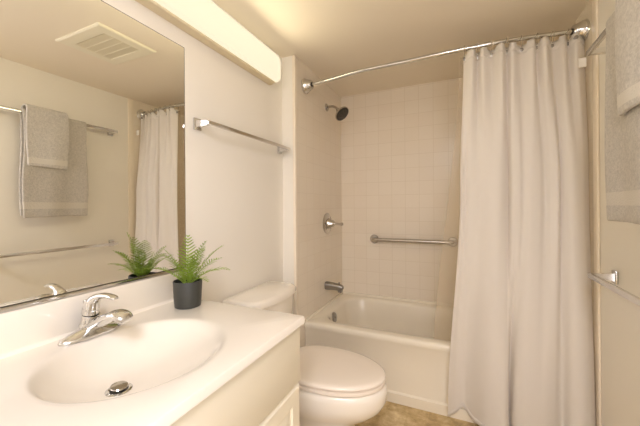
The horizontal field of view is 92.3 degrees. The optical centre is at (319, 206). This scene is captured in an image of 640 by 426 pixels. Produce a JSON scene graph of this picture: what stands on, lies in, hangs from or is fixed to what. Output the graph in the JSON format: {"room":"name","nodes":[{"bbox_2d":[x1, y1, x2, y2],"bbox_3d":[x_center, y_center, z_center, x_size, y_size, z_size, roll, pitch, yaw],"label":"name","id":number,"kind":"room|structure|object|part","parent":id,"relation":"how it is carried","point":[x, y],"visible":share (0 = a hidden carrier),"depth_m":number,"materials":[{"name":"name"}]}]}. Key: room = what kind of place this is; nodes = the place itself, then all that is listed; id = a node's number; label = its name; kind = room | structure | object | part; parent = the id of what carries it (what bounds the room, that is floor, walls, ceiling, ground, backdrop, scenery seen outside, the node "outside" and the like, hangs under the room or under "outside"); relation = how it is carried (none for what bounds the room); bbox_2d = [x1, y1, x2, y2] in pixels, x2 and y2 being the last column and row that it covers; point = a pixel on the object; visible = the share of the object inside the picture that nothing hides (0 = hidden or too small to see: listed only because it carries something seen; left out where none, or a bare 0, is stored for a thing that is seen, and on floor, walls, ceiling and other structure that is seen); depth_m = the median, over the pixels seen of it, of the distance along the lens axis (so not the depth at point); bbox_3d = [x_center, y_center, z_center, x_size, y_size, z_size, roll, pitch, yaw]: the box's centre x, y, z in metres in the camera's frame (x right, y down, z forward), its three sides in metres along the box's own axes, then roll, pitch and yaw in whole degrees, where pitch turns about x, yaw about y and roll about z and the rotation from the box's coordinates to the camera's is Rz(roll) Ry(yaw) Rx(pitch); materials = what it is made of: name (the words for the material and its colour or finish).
{"room":"bathroom","nodes":[
{"label":"bathroom","id":0,"kind":"room"},
{"bbox_2d":[6,0,283,306],"bbox_3d":[-0.668,0.102,1.238,0.120,2.155,3.744,0,0,24],"label":"wall","id":1,"kind":"structure","parent":0,"point":[234,181],"depth_m":1.55,"materials":[{"name":"white paint"}]},
{"bbox_2d":[0,272,181,359],"bbox_3d":[-0.862,0.325,0.620,0.032,0.111,1.447,0,0,24],"label":"backsplash","id":2,"kind":"structure","parent":1,"relation":"attached to","point":[24,329],"depth_m":0.88,"materials":[{"name":"stone"}]},
{"bbox_2d":[0,0,185,312],"bbox_3d":[-0.881,-0.201,0.620,0.014,0.940,1.504,0,0,24],"label":"wall mirror","id":3,"kind":"object","parent":1,"relation":"attached to","point":[92,97],"visible":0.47,"depth_m":0.95,"materials":[{"name":"silver mirror"}]},
{"bbox_2d":[135,0,280,84],"bbox_3d":[-0.562,-0.828,1.256,0.070,0.173,1.428,0,0,24],"label":"vanity light","id":4,"kind":"object","parent":1,"relation":"attached to","point":[203,20],"visible":1,"depth_m":1.43,"materials":[{"name":"beige plastic"}]},
{"bbox_2d":[193,117,289,153],"bbox_3d":[-0.370,-0.363,1.660,0.081,0.052,0.728,0,0,24],"label":"towel bar","id":5,"kind":"object","parent":1,"relation":"attached to","point":[198,124],"visible":1,"depth_m":1.46,"materials":[{"name":"silver metal"}]},
{"bbox_3d":[-0.544,-0.362,1.363,0.010,0.052,0.042,0,0,24],"label":"mounting plate","id":6,"kind":"part","parent":5,"relation":"part of","materials":[{"name":"silver metal"}]},
{"bbox_3d":[-0.513,-0.362,1.349,0.060,0.034,0.028,0,0,24],"label":"post","id":7,"kind":"part","parent":5,"relation":"part of","materials":[{"name":"silver metal"}]},
{"bbox_2d":[282,56,341,346],"bbox_3d":[-0.024,0.098,2.400,0.095,2.155,0.856,0,0,24],"label":"wall","id":8,"kind":"structure","parent":0,"point":[319,183],"depth_m":2.21,"materials":[{"name":"beige tile"}]},
{"bbox_2d":[292,55,297,314],"bbox_3d":[-0.160,0.099,1.998,0.020,2.155,0.022,0,0,24],"label":"trim","id":9,"kind":"structure","parent":8,"relation":"attached to","point":[293,56],"depth_m":1.99,"materials":[{"name":"beige paint"}]},
{"bbox_2d":[323,213,342,233],"bbox_3d":[0.118,0.138,2.430,0.138,0.166,0.166,0,0,24],"label":"shower valve","id":10,"kind":"object","parent":8,"relation":"attached to","point":[328,223],"visible":1,"depth_m":2.42,"materials":[{"name":"silver metal"}]},
{"bbox_2d":[325,281,343,292],"bbox_3d":[0.115,0.630,2.403,0.148,0.078,0.060,0,0,24],"label":"tub spout","id":11,"kind":"object","parent":8,"relation":"attached to","point":[329,285],"visible":1,"depth_m":2.38,"materials":[{"name":"silver metal"}]},
{"bbox_2d":[325,104,348,120],"bbox_3d":[0.126,-0.744,2.398,0.191,0.155,0.125,0,0,24],"label":"showerhead","id":12,"kind":"object","parent":8,"relation":"attached to","point":[341,113],"visible":1,"depth_m":2.38,"materials":[{"name":"grey metal"}]},
{"bbox_2d":[301,19,589,93],"bbox_3d":[0.600,-0.847,1.804,1.557,0.136,0.130,0,0,23],"label":"curtain rod","id":13,"kind":"object","parent":8,"relation":"attached to","point":[583,27],"visible":0.97,"depth_m":1.67,"materials":[{"name":"silver metal"}]},
{"bbox_3d":[0.586,-0.847,1.785,1.470,0.058,0.084,0,0,23],"label":"rod","id":14,"kind":"part","parent":13,"relation":"part of","materials":[{"name":"silver metal"}]},
{"bbox_2d":[448,33,595,425],"bbox_3d":[0.989,0.142,1.562,0.644,1.979,0.173,0,0,21],"label":"shower curtain","id":15,"kind":"object","parent":13,"relation":"hanging from","point":[522,345],"visible":1,"depth_m":1.53,"materials":[{"name":"white fabric"}]},
{"bbox_2d":[213,0,588,96],"bbox_3d":[0.128,-1.011,0.874,1.885,0.060,3.744,0,0,24],"label":"ceiling","id":16,"kind":"structure","parent":0,"point":[332,38],"depth_m":1.71,"materials":[{"name":"beige paint"}]},
{"bbox_2d":[341,77,462,303],"bbox_3d":[0.883,0.091,2.525,1.645,2.155,0.120,0,0,24],"label":"wall","id":17,"kind":"structure","parent":0,"point":[401,147],"depth_m":2.55,"materials":[{"name":"tile"}]},
{"bbox_2d":[370,235,457,246],"bbox_3d":[0.737,0.281,2.489,0.695,0.076,0.068,0,0,24],"label":"grab bar","id":18,"kind":"object","parent":17,"relation":"attached to","point":[452,241],"visible":1,"depth_m":2.44,"materials":[{"name":"grey metal"}]},
{"bbox_2d":[355,401,478,425],"bbox_3d":[0.144,1.204,0.874,1.885,0.060,3.744,0,0,24],"label":"floor","id":19,"kind":"structure","parent":0,"point":[391,414],"depth_m":1.69,"materials":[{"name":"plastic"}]},
{"bbox_2d":[170,327,299,425],"bbox_3d":[-0.602,0.791,0.507,0.593,0.776,1.422,0,0,24],"label":"vanity cabinet","id":20,"kind":"object","parent":19,"relation":"on","point":[266,392],"visible":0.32,"depth_m":0.84,"materials":[{"name":"beige paint"}]},
{"bbox_2d":[0,272,304,425],"bbox_3d":[-0.614,0.372,0.508,0.576,0.210,1.447,0,0,24],"label":"countertop","id":21,"kind":"structure","parent":20,"relation":"on","point":[160,364],"depth_m":0.82,"materials":[{"name":"stone"}]},
{"bbox_2d":[57,293,132,346],"bbox_3d":[-0.621,0.312,0.902,0.188,0.128,0.152,0,0,-2],"label":"faucet","id":22,"kind":"object","parent":21,"relation":"on","point":[92,324],"visible":1,"depth_m":0.87,"materials":[{"name":"silver metal"}]},
{"bbox_3d":[-0.668,0.362,0.900,0.055,0.030,0.166,0,0,24],"label":"plate","id":23,"kind":"part","parent":22,"relation":"part of","materials":[{"name":"silver metal"}]},
{"bbox_3d":[-0.634,0.283,0.884,0.129,0.069,0.044,0,0,24],"label":"lever handle","id":24,"kind":"part","parent":22,"relation":"part of","materials":[{"name":"silver metal"}]},
{"bbox_3d":[-0.604,0.329,0.876,0.164,0.080,0.055,0,0,24],"label":"spout","id":25,"kind":"part","parent":22,"relation":"part of","materials":[{"name":"silver metal"}]},
{"bbox_2d":[143,235,230,309],"bbox_3d":[-0.477,0.239,1.156,0.285,0.272,0.231,0,0,-4],"label":"potted fern","id":26,"kind":"object","parent":21,"relation":"on","point":[187,290],"visible":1,"depth_m":1.12,"materials":[{"name":"green plant"}]},
{"bbox_2d":[173,277,201,309],"bbox_3d":[-0.498,0.327,1.157,0.103,0.097,0.103,0,0,24],"label":"pot","id":27,"kind":"object","parent":26,"relation":"attached to","point":[187,292],"depth_m":1.12,"materials":[{"name":"grey ceramic"}]},
{"bbox_3d":[-0.170,0.829,0.830,0.019,0.465,0.469,0,0,24],"label":"door","id":28,"kind":"part","parent":20,"relation":"part of","materials":[{"name":"beige paint"}]},
{"bbox_2d":[222,281,386,425],"bbox_3d":[-0.046,0.811,1.518,0.751,0.728,0.418,0,0,24],"label":"toilet","id":29,"kind":"object","parent":19,"relation":"on","point":[338,386],"visible":0.6,"depth_m":1.36,"materials":[{"name":"white ceramic"}]},
{"bbox_3d":[-0.287,0.468,1.627,0.226,0.038,0.418,0,0,24],"label":"tank lid","id":30,"kind":"part","parent":29,"relation":"part of","materials":[{"name":"white ceramic"}]},
{"bbox_3d":[-0.291,0.646,1.629,0.208,0.318,0.406,0,0,24],"label":"tank","id":31,"kind":"part","parent":29,"relation":"part of","materials":[{"name":"white ceramic"}]},
{"bbox_3d":[0.056,0.765,1.472,0.512,0.020,0.366,0,0,24],"label":"lid","id":32,"kind":"part","parent":29,"relation":"part of","materials":[{"name":"beige plastic"}]},
{"bbox_3d":[0.056,0.790,1.472,0.511,0.016,0.364,0,0,24],"label":"seat","id":33,"kind":"part","parent":29,"relation":"part of","materials":[{"name":"beige plastic"}]},
{"bbox_3d":[0.019,0.990,1.490,0.612,0.369,0.372,0,0,24],"label":"bowl","id":34,"kind":"part","parent":29,"relation":"part of","materials":[{"name":"white ceramic"}]},
{"bbox_2d":[304,291,475,423],"bbox_3d":[0.748,0.965,2.107,1.540,0.409,0.756,0,0,24],"label":"bathtub","id":35,"kind":"object","parent":19,"relation":"on","point":[410,339],"visible":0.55,"depth_m":1.95,"materials":[{"name":"beige ceramic"}]},
{"bbox_3d":[0.104,0.833,2.300,0.034,0.078,0.076,0,0,24],"label":"overflow plate","id":36,"kind":"part","parent":35,"relation":"part of","materials":[{"name":"silver metal"}]},
{"bbox_2d":[566,0,639,425],"bbox_3d":[0.936,0.091,0.512,0.128,2.155,3.744,0,0,24],"label":"wall","id":37,"kind":"structure","parent":0,"point":[619,241],"depth_m":1.29,"materials":[{"name":"white paint"}]},
{"bbox_2d":[586,28,605,55],"bbox_3d":[1.004,-0.644,0.920,0.091,0.052,0.830,0,0,24],"label":"towel bar","id":38,"kind":"object","parent":37,"relation":"attached to","point":[593,50],"visible":0.33,"depth_m":1.25,"materials":[{"name":"silver metal"}]},
{"bbox_3d":[1.168,-0.645,1.278,0.070,0.034,0.028,0,0,24],"label":"post","id":39,"kind":"part","parent":38,"relation":"part of","materials":[{"name":"silver metal"}]},
{"bbox_2d":[605,11,639,224],"bbox_3d":[0.952,-0.304,0.908,0.061,0.723,0.394,0,0,24],"label":"bath towel","id":40,"kind":"object","parent":38,"relation":"hanging from","point":[622,133],"visible":0.73,"depth_m":1.00,"materials":[{"name":"grey fabric"}]},
{"bbox_2d":[615,0,639,115],"bbox_3d":[0.928,-0.491,0.854,0.096,0.418,0.244,0,0,24],"label":"hand towel","id":41,"kind":"object","parent":40,"relation":"on","point":[627,12],"visible":1,"depth_m":0.90,"materials":[{"name":"grey fabric"}]},
{"bbox_2d":[592,0,601,425],"bbox_3d":[1.282,0.088,1.423,0.011,2.155,0.050,0,0,24],"label":"trim","id":42,"kind":"structure","parent":37,"relation":"attached to","point":[595,3],"depth_m":1.41,"materials":[{"name":"beige paint"}]},
{"bbox_2d":[588,270,639,305],"bbox_3d":[1.011,0.293,0.920,0.091,0.052,0.830,0,0,24],"label":"towel bar","id":43,"kind":"object","parent":37,"relation":"attached to","point":[613,276],"visible":1,"depth_m":1.17,"materials":[{"name":"silver metal"}]},
{"bbox_3d":[1.175,0.291,1.278,0.070,0.034,0.028,0,0,24],"label":"post","id":44,"kind":"part","parent":43,"relation":"part of","materials":[{"name":"silver metal"}]},
{"bbox_3d":[1.210,0.291,1.262,0.010,0.052,0.042,0,0,24],"label":"mounting plate","id":45,"kind":"part","parent":43,"relation":"part of","materials":[{"name":"silver metal"}]}
]}

